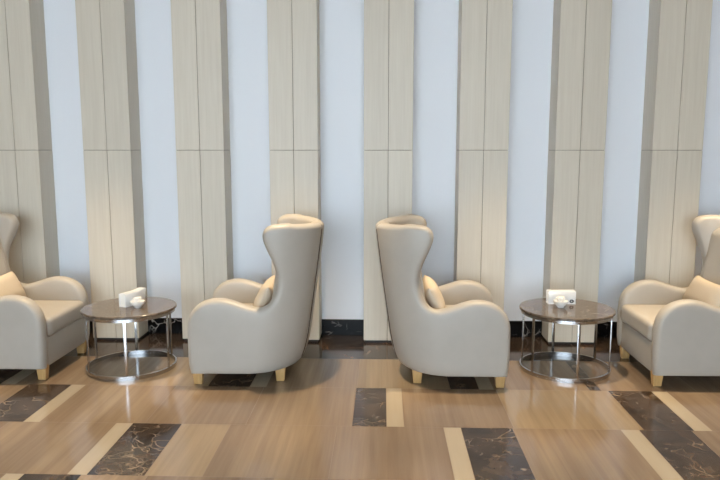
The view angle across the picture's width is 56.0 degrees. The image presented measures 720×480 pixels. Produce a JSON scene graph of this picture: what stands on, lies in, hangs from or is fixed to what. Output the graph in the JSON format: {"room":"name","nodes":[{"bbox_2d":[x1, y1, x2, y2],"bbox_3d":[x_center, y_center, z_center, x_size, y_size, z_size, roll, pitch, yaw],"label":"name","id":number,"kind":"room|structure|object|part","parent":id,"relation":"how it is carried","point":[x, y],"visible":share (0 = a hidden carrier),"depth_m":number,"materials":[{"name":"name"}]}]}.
{"room":"hotel lobby","nodes":[
{"label":"hotel lobby","id":0,"kind":"room"},
{"bbox_2d":[0,333,719,479],"bbox_3d":[0.020,1.443,0.786,12.001,0.002,9.703,0,8,2],"label":"floor","id":1,"kind":"structure","parent":0,"point":[348,408],"depth_m":3.80,"materials":[{"name":"brown wood"}]},
{"bbox_2d":[0,213,89,379],"bbox_3d":[-2.486,0.364,4.763,0.868,1.060,0.762,0,8,2],"label":"chair","id":2,"kind":"object","parent":1,"relation":"on","point":[37,329],"visible":0.92,"depth_m":4.61,"materials":[{"name":"beige leather"}]},
{"bbox_3d":[-2.697,0.232,4.753,0.243,0.645,0.524,0,8,2],"label":"backrest","id":3,"kind":"part","parent":2,"relation":"part of","materials":[{"name":"beige leather"}]},
{"bbox_2d":[0,271,25,296],"bbox_3d":[-2.524,0.356,4.764,0.145,0.192,0.470,0,8,2],"label":"lumbar cushion","id":4,"kind":"object","parent":2,"relation":"on","point":[10,284],"visible":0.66,"depth_m":4.81,"materials":[{"name":"beige fabric"}]},
{"bbox_3d":[-2.491,0.352,4.535,0.852,0.975,0.312,0,8,2],"label":"panel","id":5,"kind":"part","parent":2,"relation":"part of","materials":[{"name":"beige leather"}]},
{"bbox_3d":[-2.120,0.881,4.527,0.069,0.100,0.053,0,8,2],"label":"leg","id":6,"kind":"part","parent":2,"relation":"part of","materials":[{"name":"brown wood"}]},
{"bbox_2d":[34,300,83,335],"bbox_3d":[-2.347,0.543,4.783,0.590,0.138,0.544,0,8,2],"label":"seat cushion","id":7,"kind":"object","parent":2,"relation":"on","point":[60,315],"depth_m":4.78,"materials":[{"name":"beige leather"}]},
{"bbox_3d":[-2.315,0.706,4.804,0.486,0.200,0.570,0,8,2],"label":"seat","id":8,"kind":"part","parent":2,"relation":"part of","materials":[{"name":"beige leather"}]},
{"bbox_3d":[-2.100,0.802,5.105,0.069,0.100,0.053,0,8,2],"label":"leg","id":9,"kind":"part","parent":2,"relation":"part of","materials":[{"name":"brown wood"}]},
{"bbox_2d":[80,297,176,380],"bbox_3d":[-1.612,0.679,4.762,0.638,0.435,0.638,0,8,2],"label":"round side table","id":10,"kind":"object","parent":1,"relation":"on","point":[105,311],"visible":0.91,"depth_m":4.64,"materials":[{"name":"brown stone"}]},
{"bbox_3d":[-1.835,0.712,4.563,0.008,0.385,0.019,-7,10,-42],"label":"leg","id":11,"kind":"part","parent":10,"relation":"part of","materials":[{"name":"silver metal"}]},
{"bbox_3d":[-1.898,0.672,4.854,0.008,0.385,0.019,3,8,18],"label":"leg","id":12,"kind":"part","parent":10,"relation":"part of","materials":[{"name":"silver metal"}]},
{"bbox_3d":[-1.549,0.724,4.471,0.019,0.385,0.008,-2,8,-12],"label":"leg","id":13,"kind":"part","parent":10,"relation":"part of","materials":[{"name":"silver metal"}]},
{"bbox_2d":[119,287,145,307],"bbox_3d":[-1.605,0.402,4.783,0.073,0.108,0.194,4,9,26],"label":"napkin holder","id":14,"kind":"object","parent":10,"relation":"on","point":[125,298],"visible":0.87,"depth_m":4.73,"materials":[{"name":"white plastic"}]},
{"bbox_3d":[-1.584,0.409,4.773,0.006,0.086,0.194,4,9,26],"label":"plate","id":15,"kind":"part","parent":14,"relation":"part of","materials":[{"name":"white plastic"}]},
{"bbox_3d":[-1.675,0.645,5.054,0.019,0.385,0.008,-2,8,-12],"label":"leg","id":16,"kind":"part","parent":10,"relation":"part of","materials":[{"name":"silver metal"}]},
{"bbox_2d":[130,299,144,307],"bbox_3d":[-1.543,0.446,4.697,0.100,0.046,0.100,-2,8,-15],"label":"bowl","id":17,"kind":"object","parent":10,"relation":"on","point":[138,304],"visible":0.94,"depth_m":4.67,"materials":[{"name":"white ceramic"}]},
{"bbox_3d":[-1.325,0.697,4.671,0.008,0.385,0.019,3,8,18],"label":"leg","id":18,"kind":"part","parent":10,"relation":"part of","materials":[{"name":"silver metal"}]},
{"bbox_3d":[-1.388,0.657,4.963,0.008,0.385,0.019,-7,10,-42],"label":"leg","id":19,"kind":"part","parent":10,"relation":"part of","materials":[{"name":"silver metal"}]},
{"bbox_2d":[188,214,323,383],"bbox_3d":[-0.678,0.378,4.662,0.868,1.060,0.762,0,8,1],"label":"chair","id":20,"kind":"object","parent":1,"relation":"on","point":[227,334],"visible":0.99,"depth_m":4.33,"materials":[{"name":"beige leather"}]},
{"bbox_3d":[-1.059,0.892,4.443,0.069,0.100,0.053,0,8,1],"label":"leg","id":21,"kind":"part","parent":20,"relation":"part of","materials":[{"name":"brown wood"}]},
{"bbox_2d":[253,275,274,306],"bbox_3d":[-0.640,0.371,4.652,0.145,0.192,0.470,0,8,1],"label":"lumbar cushion","id":22,"kind":"object","parent":20,"relation":"on","point":[264,296],"visible":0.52,"depth_m":4.45,"materials":[{"name":"beige fabric"}]},
{"bbox_3d":[-0.677,0.305,4.879,0.852,0.975,0.312,0,8,1],"label":"panel","id":23,"kind":"part","parent":20,"relation":"part of","materials":[{"name":"beige leather"}]},
{"bbox_3d":[-0.467,0.247,4.640,0.243,0.645,0.524,0,8,1],"label":"backrest","id":24,"kind":"part","parent":20,"relation":"part of","materials":[{"name":"beige leather"}]},
{"bbox_3d":[-0.528,0.884,4.501,0.069,0.100,0.053,0,8,1],"label":"leg","id":25,"kind":"part","parent":20,"relation":"part of","materials":[{"name":"brown wood"}]},
{"bbox_3d":[-0.378,0.345,4.652,0.266,0.957,0.139,0,8,1],"label":"panel","id":26,"kind":"part","parent":20,"relation":"part of","materials":[{"name":"beige leather"}]},
{"bbox_2d":[376,214,509,387],"bbox_3d":[0.538,0.384,4.614,0.868,1.060,0.762,0,8,2],"label":"chair","id":27,"kind":"object","parent":1,"relation":"on","point":[470,336],"visible":0.99,"depth_m":4.28,"materials":[{"name":"beige leather"}]},
{"bbox_3d":[0.238,0.350,4.619,0.266,0.957,0.139,0,8,2],"label":"panel","id":28,"kind":"part","parent":27,"relation":"part of","materials":[{"name":"beige leather"}]},
{"bbox_3d":[0.377,0.890,4.461,0.069,0.100,0.053,0,8,2],"label":"leg","id":29,"kind":"part","parent":27,"relation":"part of","materials":[{"name":"brown wood"}]},
{"bbox_3d":[0.327,0.252,4.603,0.243,0.645,0.524,0,8,2],"label":"backrest","id":30,"kind":"part","parent":27,"relation":"part of","materials":[{"name":"beige leather"}]},
{"bbox_2d":[423,275,444,308],"bbox_3d":[0.500,0.376,4.614,0.145,0.192,0.470,0,8,2],"label":"lumbar cushion","id":31,"kind":"object","parent":27,"relation":"on","point":[433,295],"visible":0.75,"depth_m":4.42,"materials":[{"name":"beige fabric"}]},
{"bbox_3d":[0.548,0.312,4.831,0.852,0.975,0.312,0,8,2],"label":"panel","id":32,"kind":"part","parent":27,"relation":"part of","materials":[{"name":"beige leather"}]},
{"bbox_3d":[0.904,0.901,4.377,0.069,0.100,0.053,0,8,2],"label":"leg","id":33,"kind":"part","parent":27,"relation":"part of","materials":[{"name":"brown wood"}]},
{"bbox_2d":[519,298,615,382],"bbox_3d":[1.432,0.685,4.721,0.638,0.435,0.638,0,8,2],"label":"round side table","id":34,"kind":"object","parent":1,"relation":"on","point":[584,312],"visible":0.91,"depth_m":4.58,"materials":[{"name":"brown stone"}]},
{"bbox_3d":[1.173,0.669,4.875,0.008,0.385,0.019,5,9,31],"label":"leg","id":35,"kind":"part","parent":34,"relation":"part of","materials":[{"name":"silver metal"}]},
{"bbox_3d":[1.169,0.710,4.577,0.008,0.385,0.019,-4,9,-29],"label":"leg","id":36,"kind":"part","parent":34,"relation":"part of","materials":[{"name":"silver metal"}]},
{"bbox_3d":[1.437,0.649,5.020,0.019,0.385,0.008,0,8,2],"label":"leg","id":37,"kind":"part","parent":34,"relation":"part of","materials":[{"name":"silver metal"}]},
{"bbox_2d":[553,299,567,307],"bbox_3d":[1.394,0.445,4.705,0.100,0.046,0.100,0,8,2],"label":"bowl","id":38,"kind":"object","parent":34,"relation":"on","point":[558,304],"visible":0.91,"depth_m":4.67,"materials":[{"name":"white ceramic"}]},
{"bbox_2d":[546,290,575,303],"bbox_3d":[1.430,0.403,4.819,0.194,0.098,0.064,0,8,1],"label":"napkin holder","id":39,"kind":"object","parent":34,"relation":"on","point":[570,295],"visible":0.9,"depth_m":4.79,"materials":[{"name":"white plastic"}]},
{"bbox_3d":[1.427,0.731,4.423,0.019,0.385,0.008,0,8,2],"label":"leg","id":40,"kind":"part","parent":34,"relation":"part of","materials":[{"name":"silver metal"}]},
{"bbox_3d":[1.695,0.670,4.867,0.008,0.385,0.019,-4,9,-29],"label":"leg","id":41,"kind":"part","parent":34,"relation":"part of","materials":[{"name":"silver metal"}]},
{"bbox_3d":[1.690,0.711,4.568,0.008,0.385,0.019,5,9,31],"label":"leg","id":42,"kind":"part","parent":34,"relation":"part of","materials":[{"name":"silver metal"}]},
{"bbox_2d":[617,215,719,385],"bbox_3d":[2.315,0.384,4.615,0.868,1.060,0.762,0,8,2],"label":"chair","id":43,"kind":"object","parent":1,"relation":"on","point":[669,334],"visible":0.97,"depth_m":4.38,"materials":[{"name":"beige leather"}]},
{"bbox_3d":[1.949,0.819,4.981,0.069,0.100,0.053,0,8,2],"label":"leg","id":44,"kind":"part","parent":43,"relation":"part of","materials":[{"name":"brown wood"}]},
{"bbox_3d":[2.144,0.725,4.667,0.486,0.200,0.570,0,8,2],"label":"seat","id":45,"kind":"part","parent":43,"relation":"part of","materials":[{"name":"beige leather"}]},
{"bbox_2d":[621,305,664,340],"bbox_3d":[2.176,0.562,4.644,0.590,0.138,0.544,0,8,2],"label":"seat cushion","id":46,"kind":"object","parent":43,"relation":"on","point":[639,319],"depth_m":4.65,"materials":[{"name":"beige leather"}]},
{"bbox_3d":[1.929,0.897,4.403,0.069,0.100,0.053,0,8,2],"label":"leg","id":47,"kind":"part","parent":43,"relation":"part of","materials":[{"name":"brown wood"}]},
{"bbox_3d":[2.305,0.372,4.386,0.852,0.975,0.312,0,8,2],"label":"panel","id":48,"kind":"part","parent":43,"relation":"part of","materials":[{"name":"beige leather"}]},
{"bbox_2d":[682,275,719,306],"bbox_3d":[2.353,0.376,4.612,0.145,0.192,0.470,0,8,2],"label":"lumbar cushion","id":49,"kind":"object","parent":43,"relation":"on","point":[700,289],"visible":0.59,"depth_m":4.56,"materials":[{"name":"beige fabric"}]},
{"bbox_3d":[2.526,0.254,4.590,0.243,0.645,0.524,0,8,2],"label":"backrest","id":50,"kind":"part","parent":43,"relation":"part of","materials":[{"name":"beige leather"}]},
{"bbox_2d":[43,0,719,321],"bbox_3d":[0.184,-0.760,5.454,12.000,3.200,0.150,0,8,2],"label":"wall","id":51,"kind":"structure","parent":0,"point":[341,22],"depth_m":5.38,"materials":[{"name":"white"}]},
{"bbox_2d":[0,0,59,283],"bbox_3d":[-2.677,-0.723,5.366,0.372,3.050,0.225,0,8,2],"label":"trim","id":52,"kind":"structure","parent":51,"relation":"attached to","point":[27,188],"depth_m":5.28,"materials":[{"name":"brown wood"}]},
{"bbox_3d":[-2.771,-1.474,5.267,0.184,1.533,0.225,0,8,2],"label":"wood panel","id":53,"kind":"part","parent":52,"relation":"part of","materials":[{"name":"brown wood"}]},
{"bbox_3d":[-2.771,0.028,5.472,0.184,1.493,0.225,0,8,2],"label":"wood panel","id":54,"kind":"part","parent":52,"relation":"part of","materials":[{"name":"brown wood"}]},
{"bbox_3d":[-2.583,-1.474,5.261,0.184,1.533,0.225,0,8,2],"label":"wood panel","id":55,"kind":"part","parent":52,"relation":"part of","materials":[{"name":"brown wood"}]},
{"bbox_3d":[-2.583,0.029,5.466,0.184,1.493,0.225,0,8,2],"label":"wood panel","id":56,"kind":"part","parent":52,"relation":"part of","materials":[{"name":"brown wood"}]},
{"bbox_2d":[75,0,147,339],"bbox_3d":[-1.953,-0.719,5.342,0.372,3.050,0.225,0,8,2],"label":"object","id":57,"kind":"structure","parent":51,"relation":"attached to","point":[106,29],"depth_m":5.25,"materials":[{"name":"brown wood"}]},
{"bbox_3d":[-2.047,-1.471,5.243,0.184,1.533,0.225,0,8,2],"label":"wood panel","id":58,"kind":"part","parent":57,"relation":"part of","materials":[{"name":"brown wood"}]},
{"bbox_3d":[-2.047,0.032,5.448,0.184,1.493,0.225,0,8,2],"label":"wood panel","id":59,"kind":"part","parent":57,"relation":"part of","materials":[{"name":"brown wood"}]},
{"bbox_3d":[-1.859,-1.470,5.237,0.184,1.533,0.225,0,8,2],"label":"wood panel","id":60,"kind":"part","parent":57,"relation":"part of","materials":[{"name":"brown wood"}]},
{"bbox_3d":[-1.859,0.032,5.442,0.184,1.493,0.225,0,8,2],"label":"wood panel","id":61,"kind":"part","parent":57,"relation":"part of","materials":[{"name":"brown wood"}]},
{"bbox_2d":[170,0,233,340],"bbox_3d":[-1.229,-0.716,5.319,0.372,3.050,0.225,0,8,2],"label":"trim","id":62,"kind":"structure","parent":51,"relation":"attached to","point":[199,27],"depth_m":5.22,"materials":[{"name":"brown wood"}]},
{"bbox_3d":[-1.323,-1.468,5.219,0.184,1.533,0.225,0,8,2],"label":"wood panel","id":63,"kind":"part","parent":62,"relation":"part of","materials":[{"name":"brown wood"}]},
{"bbox_3d":[-1.323,0.035,5.424,0.184,1.493,0.225,0,8,2],"label":"wood panel","id":64,"kind":"part","parent":62,"relation":"part of","materials":[{"name":"brown wood"}]},
{"bbox_3d":[-1.135,-1.467,5.213,0.184,1.533,0.225,0,8,2],"label":"wood panel","id":65,"kind":"part","parent":62,"relation":"part of","materials":[{"name":"brown wood"}]},
{"bbox_3d":[-1.135,0.036,5.418,0.184,1.493,0.225,0,8,2],"label":"wood panel","id":66,"kind":"part","parent":62,"relation":"part of","materials":[{"name":"brown wood"}]},
{"bbox_2d":[267,0,321,341],"bbox_3d":[-0.505,-0.713,5.295,0.372,3.050,0.225,0,8,2],"label":"trim","id":67,"kind":"structure","parent":51,"relation":"attached to","point":[293,30],"depth_m":5.15,"materials":[{"name":"brown wood"}]},
{"bbox_3d":[-0.599,-1.465,5.195,0.184,1.533,0.225,0,8,2],"label":"wood panel","id":68,"kind":"part","parent":67,"relation":"part of","materials":[{"name":"brown wood"}]},
{"bbox_3d":[-0.599,0.038,5.400,0.184,1.493,0.225,0,8,2],"label":"wood panel","id":69,"kind":"part","parent":67,"relation":"part of","materials":[{"name":"brown wood"}]},
{"bbox_3d":[-0.411,-1.464,5.189,0.184,1.533,0.225,0,8,2],"label":"wood panel","id":70,"kind":"part","parent":67,"relation":"part of","materials":[{"name":"brown wood"}]},
{"bbox_3d":[-0.411,0.039,5.394,0.184,1.493,0.225,0,8,2],"label":"wood panel","id":71,"kind":"part","parent":67,"relation":"part of","materials":[{"name":"brown wood"}]},
{"bbox_2d":[90,318,616,337],"bbox_3d":[0.181,0.722,5.574,12.000,0.132,0.014,0,8,2],"label":"baseboard","id":72,"kind":"structure","parent":51,"relation":"attached to","point":[158,326],"depth_m":5.58,"materials":[{"name":"black stone"}]},
{"bbox_2d":[364,0,413,342],"bbox_3d":[0.219,-0.710,5.271,0.372,3.050,0.225,0,8,2],"label":"trim","id":73,"kind":"structure","parent":51,"relation":"attached to","point":[388,24],"depth_m":5.14,"materials":[{"name":"brown wood"}]},
{"bbox_3d":[0.125,0.041,5.376,0.184,1.493,0.225,0,8,2],"label":"wood panel","id":74,"kind":"part","parent":73,"relation":"part of","materials":[{"name":"brown wood"}]},
{"bbox_3d":[0.125,-1.461,5.171,0.184,1.533,0.225,0,8,2],"label":"wood panel","id":75,"kind":"part","parent":73,"relation":"part of","materials":[{"name":"brown wood"}]},
{"bbox_3d":[0.313,0.042,5.370,0.184,1.493,0.225,0,8,2],"label":"wood panel","id":76,"kind":"part","parent":73,"relation":"part of","materials":[{"name":"brown wood"}]},
{"bbox_3d":[0.313,-1.460,5.165,0.184,1.533,0.225,0,8,2],"label":"wood panel","id":77,"kind":"part","parent":73,"relation":"part of","materials":[{"name":"brown wood"}]},
{"bbox_2d":[453,0,512,310],"bbox_3d":[0.943,-0.706,5.247,0.372,3.050,0.225,0,8,2],"label":"trim","id":78,"kind":"structure","parent":51,"relation":"attached to","point":[484,26],"depth_m":5.14,"materials":[{"name":"brown wood"}]},
{"bbox_3d":[0.849,0.044,5.352,0.184,1.493,0.225,0,8,2],"label":"wood panel","id":79,"kind":"part","parent":78,"relation":"part of","materials":[{"name":"brown wood"}]},
{"bbox_3d":[0.849,-1.458,5.147,0.184,1.533,0.225,0,8,2],"label":"wood panel","id":80,"kind":"part","parent":78,"relation":"part of","materials":[{"name":"brown wood"}]},
{"bbox_3d":[1.036,0.045,5.346,0.184,1.493,0.225,0,8,2],"label":"wood panel","id":81,"kind":"part","parent":78,"relation":"part of","materials":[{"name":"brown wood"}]},
{"bbox_3d":[1.036,-1.457,5.141,0.184,1.533,0.225,0,8,2],"label":"wood panel","id":82,"kind":"part","parent":78,"relation":"part of","materials":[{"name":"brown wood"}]},
{"bbox_2d":[542,0,611,344],"bbox_3d":[1.667,-0.703,5.223,0.372,3.050,0.225,0,8,2],"label":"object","id":83,"kind":"structure","parent":51,"relation":"attached to","point":[581,35],"depth_m":5.13,"materials":[{"name":"brown wood"}]},
{"bbox_3d":[1.573,0.048,5.328,0.184,1.493,0.225,0,8,2],"label":"wood panel","id":84,"kind":"part","parent":83,"relation":"part of","materials":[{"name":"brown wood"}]},
{"bbox_3d":[1.573,-1.455,5.123,0.184,1.533,0.225,0,8,2],"label":"wood panel","id":85,"kind":"part","parent":83,"relation":"part of","materials":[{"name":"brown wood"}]},
{"bbox_3d":[1.760,0.049,5.322,0.184,1.493,0.225,0,8,2],"label":"wood panel","id":86,"kind":"part","parent":83,"relation":"part of","materials":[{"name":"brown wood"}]},
{"bbox_3d":[1.760,-1.454,5.117,0.184,1.533,0.225,0,8,2],"label":"wood panel","id":87,"kind":"part","parent":83,"relation":"part of","materials":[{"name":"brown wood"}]},
{"bbox_2d":[634,0,712,287],"bbox_3d":[2.391,-0.700,5.199,0.372,3.050,0.225,0,8,2],"label":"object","id":88,"kind":"structure","parent":51,"relation":"attached to","point":[678,39],"depth_m":5.10,"materials":[{"name":"brown wood"}]},
{"bbox_3d":[2.297,0.051,5.304,0.184,1.493,0.225,0,8,2],"label":"wood panel","id":89,"kind":"part","parent":88,"relation":"part of","materials":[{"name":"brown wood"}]},
{"bbox_3d":[2.297,-1.452,5.099,0.184,1.533,0.225,0,8,2],"label":"wood panel","id":90,"kind":"part","parent":88,"relation":"part of","materials":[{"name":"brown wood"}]},
{"bbox_3d":[2.484,0.052,5.298,0.184,1.493,0.225,0,8,2],"label":"wood panel","id":91,"kind":"part","parent":88,"relation":"part of","materials":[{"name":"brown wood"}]},
{"bbox_3d":[2.484,-1.451,5.093,0.184,1.533,0.225,0,8,2],"label":"wood panel","id":92,"kind":"part","parent":88,"relation":"part of","materials":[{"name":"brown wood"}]}
]}

